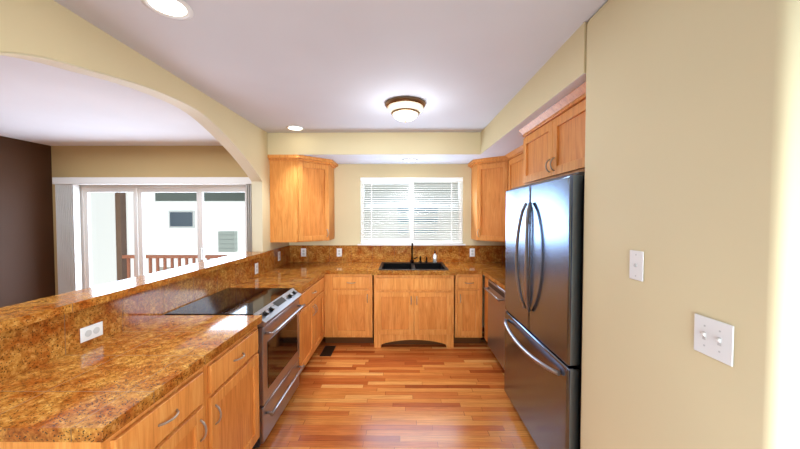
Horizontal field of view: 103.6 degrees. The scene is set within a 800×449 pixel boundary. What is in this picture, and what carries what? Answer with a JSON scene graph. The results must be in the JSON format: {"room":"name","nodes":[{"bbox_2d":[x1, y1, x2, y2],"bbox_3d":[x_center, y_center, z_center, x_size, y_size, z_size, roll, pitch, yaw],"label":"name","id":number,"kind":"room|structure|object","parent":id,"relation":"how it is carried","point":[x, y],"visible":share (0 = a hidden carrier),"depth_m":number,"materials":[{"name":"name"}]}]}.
{"room":"kitchen","nodes":[
{"label":"kitchen","id":0,"kind":"room"},
{"bbox_2d":[0,136,54,307],"bbox_3d":[-5.123,0.264,1.164,0.340,2.570,6.649,0,2,0],"label":"wall","id":1,"kind":"structure","parent":0,"point":[27,268],"depth_m":4.15,"materials":[{"name":"brown paint"}]},
{"bbox_2d":[0,0,288,251],"bbox_3d":[-1.649,0.264,1.142,0.128,2.570,6.649,0,2,0],"label":"wall","id":2,"kind":"structure","parent":0,"point":[53,33],"depth_m":1.83,"materials":[{"name":"beige paint"}]},
{"bbox_2d":[0,252,266,332],"bbox_3d":[-1.653,0.367,2.285,0.245,0.040,2.667,0,2,0],"label":"bar","id":3,"kind":"object","parent":2,"relation":"on","point":[23,314],"visible":1,"depth_m":1.68,"materials":[{"name":"stone"}]},
{"bbox_2d":[0,245,291,381],"bbox_3d":[-1.574,0.461,2.722,0.013,0.239,3.497,0,2,0],"label":"backsplash","id":4,"kind":"structure","parent":2,"relation":"attached to","point":[28,347],"depth_m":1.72,"materials":[{"name":"stone"}]},
{"bbox_2d":[80,321,102,342],"bbox_3d":[-1.569,0.547,1.605,0.007,0.072,0.116,0,2,0],"label":"electrical outlet","id":5,"kind":"object","parent":4,"relation":"attached to","point":[87,333],"visible":1,"depth_m":1.60,"materials":[{"name":"white plastic"}]},
{"bbox_2d":[255,263,257,273],"bbox_3d":[-1.557,0.478,3.424,0.007,0.116,0.072,0,2,0],"label":"electrical outlet","id":6,"kind":"object","parent":4,"relation":"attached to","point":[256,268],"visible":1,"depth_m":3.41,"materials":[{"name":"white plastic"}]},
{"bbox_2d":[51,146,505,326],"bbox_3d":[-1.322,0.172,4.535,7.900,2.570,0.140,0,2,0],"label":"wall","id":7,"kind":"structure","parent":0,"point":[143,161],"depth_m":4.45,"materials":[{"name":"beige paint"}]},
{"bbox_2d":[52,177,250,184],"bbox_3d":[-3.407,-0.607,4.400,2.810,0.095,0.107,0,2,0],"label":"blind valance","id":8,"kind":"object","parent":7,"relation":"attached to","point":[155,180],"visible":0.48,"depth_m":4.35,"materials":[{"name":"white plastic"}]},
{"bbox_2d":[55,184,251,293],"bbox_3d":[-3.409,0.440,4.429,2.746,2.000,0.088,0,2,0],"label":"blind stack","id":9,"kind":"object","parent":8,"relation":"hanging from","point":[68,233],"visible":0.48,"depth_m":4.40,"materials":[{"name":"white"}]},
{"bbox_2d":[79,185,246,288],"bbox_3d":[-3.342,0.437,4.549,2.460,2.040,0.112,0,2,0],"label":"door frame","id":10,"kind":"structure","parent":7,"relation":"attached to","point":[139,191],"depth_m":4.52,"materials":[{"name":"white plastic"}]},
{"bbox_2d":[267,155,337,241],"bbox_3d":[-1.223,-0.315,4.099,0.697,1.048,0.697,0,2,0],"label":"upper cabinet","id":11,"kind":"object","parent":7,"relation":"attached to","point":[301,198],"visible":1,"depth_m":3.82,"materials":[{"name":"brown wood"}]},
{"bbox_2d":[292,245,505,261],"bbox_3d":[0.053,0.414,4.453,3.184,0.239,0.013,0,2,0],"label":"backsplash","id":12,"kind":"structure","parent":7,"relation":"attached to","point":[314,253],"depth_m":4.45,"materials":[{"name":"stone"}]},
{"bbox_2d":[301,248,305,256],"bbox_3d":[-1.362,0.395,4.450,0.072,0.116,0.007,0,2,0],"label":"electrical outlet","id":13,"kind":"object","parent":12,"relation":"attached to","point":[303,252],"visible":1,"depth_m":4.45,"materials":[{"name":"white plastic"}]},
{"bbox_2d":[337,248,341,256],"bbox_3d":[-0.857,0.395,4.446,0.072,0.116,0.007,0,2,0],"label":"electrical outlet","id":14,"kind":"object","parent":12,"relation":"attached to","point":[339,252],"visible":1,"depth_m":4.45,"materials":[{"name":"white plastic"}]},
{"bbox_2d":[470,248,474,256],"bbox_3d":[1.018,0.395,4.435,0.072,0.116,0.007,0,2,0],"label":"electrical outlet","id":15,"kind":"object","parent":12,"relation":"attached to","point":[472,252],"visible":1,"depth_m":4.43,"materials":[{"name":"white plastic"}]},
{"bbox_2d":[360,178,462,243],"bbox_3d":[0.164,-0.188,4.526,1.450,0.950,0.100,0,2,0],"label":"window","id":16,"kind":"structure","parent":7,"relation":"in","point":[459,195],"depth_m":4.49,"materials":[{"name":"white plastic"}]},
{"bbox_2d":[361,178,462,242],"bbox_3d":[0.163,-0.198,4.432,1.426,0.916,0.050,0,2,0],"label":"window blinds","id":17,"kind":"object","parent":16,"relation":"attached to","point":[411,180],"visible":0.98,"depth_m":4.43,"materials":[{"name":"white plastic"}]},
{"bbox_2d":[357,244,465,245],"bbox_3d":[0.163,0.283,4.451,1.520,0.021,0.075,0,2,0],"label":"window sill","id":18,"kind":"structure","parent":7,"relation":"attached to","point":[417,244],"depth_m":4.41,"materials":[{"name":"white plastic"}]},
{"bbox_2d":[468,156,509,241],"bbox_3d":[1.295,-0.315,4.109,0.697,1.048,0.647,0,2,0],"label":"upper cabinet","id":19,"kind":"object","parent":7,"relation":"attached to","point":[489,182],"visible":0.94,"depth_m":3.97,"materials":[{"name":"brown wood"}]},
{"bbox_2d":[0,0,607,145],"bbox_3d":[-1.342,-1.074,1.255,7.900,0.100,6.950,0,2,0],"label":"ceiling","id":20,"kind":"structure","parent":0,"point":[319,66],"depth_m":2.10,"materials":[{"name":"white paint"}]},
{"bbox_2d":[141,0,193,19],"bbox_3d":[-1.091,-1.026,1.480,0.204,0.008,0.204,0,2,0],"label":"recessed light","id":21,"kind":"object","parent":20,"relation":"in","point":[178,9],"visible":1,"depth_m":1.50,"materials":[{"name":"white plastic"}]},
{"bbox_2d":[286,125,304,130],"bbox_3d":[-1.178,-1.082,3.539,0.204,0.008,0.204,0,2,0],"label":"recessed light","id":22,"kind":"object","parent":20,"relation":"in","point":[294,128],"visible":0.96,"depth_m":3.54,"materials":[{"name":"white plastic"}]},
{"bbox_2d":[385,96,425,122],"bbox_3d":[0.048,-0.981,2.774,0.360,0.168,0.360,0,2,0],"label":"flush ceiling light","id":23,"kind":"object","parent":20,"relation":"attached to","point":[405,109],"visible":1,"depth_m":2.67,"materials":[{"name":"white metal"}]},
{"bbox_2d":[267,22,587,163],"bbox_3d":[0.029,-0.942,3.020,3.218,0.259,2.809,0,2,0],"label":"soffit","id":24,"kind":"object","parent":20,"relation":"attached to","point":[420,147],"depth_m":3.73,"materials":[{"name":"beige paint"}]},
{"bbox_2d":[402,158,416,161],"bbox_3d":[0.126,-0.837,4.098,0.204,0.008,0.204,0,2,0],"label":"recessed light","id":25,"kind":"object","parent":24,"relation":"in","point":[409,160],"visible":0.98,"depth_m":4.11,"materials":[{"name":"white plastic"}]},
{"bbox_2d":[255,327,538,448],"bbox_3d":[-1.342,1.595,1.327,7.900,0.100,6.950,0,2,0],"label":"floor","id":26,"kind":"structure","parent":0,"point":[387,396],"depth_m":2.67,"materials":[{"name":"brown wood"}]},
{"bbox_2d":[0,367,206,448],"bbox_3d":[-1.242,1.107,1.270,0.693,0.879,0.513,0,2,0],"label":"base cabinet","id":27,"kind":"object","parent":26,"relation":"on","point":[173,418],"visible":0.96,"depth_m":1.25,"materials":[{"name":"brown wood"}]},
{"bbox_2d":[0,262,331,441],"bbox_3d":[-1.243,0.604,2.723,0.671,0.045,3.496,0,2,0],"label":"countertop","id":28,"kind":"structure","parent":27,"relation":"on","point":[103,390],"depth_m":1.31,"materials":[{"name":"stone"}]},
{"bbox_2d":[203,326,259,448],"bbox_3d":[-1.238,1.092,1.811,0.693,0.879,0.566,0,2,0],"label":"base cabinet","id":29,"kind":"object","parent":26,"relation":"on","point":[231,393],"visible":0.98,"depth_m":1.77,"materials":[{"name":"brown wood"}]},
{"bbox_2d":[165,288,305,448],"bbox_3d":[-1.202,1.047,2.477,0.716,0.932,0.756,0,2,0],"label":"range","id":30,"kind":"object","parent":26,"relation":"on","point":[278,309],"visible":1,"depth_m":2.34,"materials":[{"name":"silver metal"}]},
{"bbox_2d":[298,276,324,369],"bbox_3d":[-1.229,1.050,3.348,0.693,0.879,0.974,0,2,0],"label":"base cabinet","id":31,"kind":"object","parent":26,"relation":"on","point":[311,324],"visible":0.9,"depth_m":3.28,"materials":[{"name":"brown wood"}]},
{"bbox_2d":[320,346,335,355],"bbox_3d":[-0.842,1.477,3.687,0.130,0.007,0.280,0,2,0],"label":"floor vent","id":32,"kind":"object","parent":26,"relation":"in","point":[327,350],"visible":1,"depth_m":3.66,"materials":[{"name":"black metal"}]},
{"bbox_2d":[323,274,373,342],"bbox_3d":[-0.631,1.029,4.130,0.593,0.879,0.698,0,2,0],"label":"base cabinet","id":33,"kind":"object","parent":26,"relation":"on","point":[349,306],"visible":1,"depth_m":3.83,"materials":[{"name":"brown wood"}]},
{"bbox_2d":[374,275,453,347],"bbox_3d":[0.168,1.030,4.096,0.955,0.879,0.758,0,2,0],"label":"base cabinet","id":34,"kind":"object","parent":26,"relation":"on","point":[413,309],"visible":0.96,"depth_m":3.76,"materials":[{"name":"brown wood"}]},
{"bbox_2d":[324,262,504,274],"bbox_3d":[0.051,0.567,4.080,3.182,0.045,0.766,0,2,0],"label":"countertop","id":35,"kind":"structure","parent":34,"relation":"on","point":[455,268],"depth_m":3.86,"materials":[{"name":"stone"}]},
{"bbox_2d":[378,262,448,269],"bbox_3d":[0.166,0.637,4.113,0.850,0.204,0.620,0,2,0],"label":"sink","id":36,"kind":"object","parent":35,"relation":"in","point":[411,266],"visible":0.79,"depth_m":4.30,"materials":[{"name":"black"}]},
{"bbox_2d":[433,251,436,262],"bbox_3d":[0.482,0.446,4.357,0.048,0.163,0.054,0,2,0],"label":"soap bottle","id":37,"kind":"object","parent":36,"relation":"on","point":[434,258],"visible":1,"depth_m":4.35,"materials":[{"name":"white plastic"}]},
{"bbox_2d":[410,243,427,262],"bbox_3d":[0.262,0.387,4.298,0.243,0.286,0.166,0,2,0],"label":"faucet","id":38,"kind":"object","parent":35,"relation":"on","point":[412,260],"visible":1,"depth_m":4.35,"materials":[{"name":"brown metal"}]},
{"bbox_2d":[454,274,482,342],"bbox_3d":[0.836,1.029,4.121,0.330,0.879,0.698,0,2,0],"label":"base cabinet","id":39,"kind":"object","parent":26,"relation":"on","point":[467,308],"visible":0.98,"depth_m":3.81,"materials":[{"name":"brown wood"}]},
{"bbox_2d":[484,276,487,342],"bbox_3d":[1.331,1.041,3.696,0.616,0.879,0.245,0,2,0],"label":"base cabinet","id":40,"kind":"object","parent":26,"relation":"on","point":[486,314],"visible":0.07,"depth_m":3.73,"materials":[{"name":"brown wood"}]},
{"bbox_2d":[484,270,504,289],"bbox_3d":[1.311,0.590,3.255,0.649,0.045,1.048,0,2,0],"label":"countertop","id":41,"kind":"structure","parent":40,"relation":"on","point":[496,276],"depth_m":3.44,"materials":[{"name":"stone"}]},
{"bbox_2d":[484,279,506,368],"bbox_3d":[1.272,1.053,3.272,0.676,0.878,0.596,0,2,0],"label":"dishwasher","id":42,"kind":"object","parent":26,"relation":"on","point":[496,318],"visible":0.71,"depth_m":3.24,"materials":[{"name":"silver metal"}]},
{"bbox_2d":[504,172,584,448],"bbox_3d":[1.218,0.615,2.191,0.790,1.812,1.038,0,2,0],"label":"fridge","id":43,"kind":"object","parent":26,"relation":"on","point":[543,293],"visible":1,"depth_m":1.93,"materials":[{"name":"silver metal"}]},
{"bbox_2d":[580,0,799,448],"bbox_3d":[1.353,0.263,1.205,0.830,2.570,0.862,0,2,0],"label":"wall","id":44,"kind":"structure","parent":0,"point":[692,160],"depth_m":1.01,"materials":[{"name":"beige paint"}]},
{"bbox_2d":[519,82,585,184],"bbox_3d":[1.319,-0.553,2.157,0.621,0.468,1.073,0,2,0],"label":"upper cabinet","id":45,"kind":"object","parent":44,"relation":"attached to","point":[554,141],"visible":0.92,"depth_m":2.10,"materials":[{"name":"brown wood"}]},
{"bbox_2d":[629,250,643,281],"bbox_3d":[0.932,0.161,1.244,0.009,0.116,0.072,0,2,0],"label":"jack","id":46,"kind":"object","parent":44,"relation":"attached to","point":[636,270],"visible":1,"depth_m":1.24,"materials":[{"name":"white plastic"}]},
{"bbox_2d":[694,313,733,366],"bbox_3d":[0.927,0.340,0.939,0.015,0.116,0.118,0,2,0],"label":"switch plate","id":47,"kind":"object","parent":44,"relation":"attached to","point":[713,338],"visible":1,"depth_m":0.93,"materials":[{"name":"white plastic"}]},
{"bbox_3d":[1.709,0.213,3.041,0.140,2.570,2.809,0,2,0],"label":"wall","id":48,"kind":"structure","parent":0,"visible":0},
{"bbox_2d":[505,145,523,189],"bbox_3d":[1.448,-0.299,3.505,0.381,1.048,0.560,0,2,0],"label":"upper cabinet","id":49,"kind":"object","parent":48,"relation":"attached to","point":[515,170],"visible":0.15,"depth_m":3.53,"materials":[{"name":"brown wood"}]},
{"label":"outside","id":50,"kind":"structure","parent":0,"visible":0},
{"label":"ground","id":51,"kind":"structure","parent":50,"visible":0},
{"bbox_2d":[115,192,227,280],"bbox_3d":[-3.087,0.014,5.222,3.440,2.950,0.400,0,2,0],"label":"rail","id":52,"kind":"object","parent":51,"relation":"on","point":[124,268],"depth_m":5.35,"materials":[{"name":"brown wood"}]},
{"bbox_2d":[90,183,457,286],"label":"window","id":53,"kind":"structure","parent":51,"relation":"on","point":[230,198],"depth_m":6.83,"materials":[{"name":"white"}]}
]}

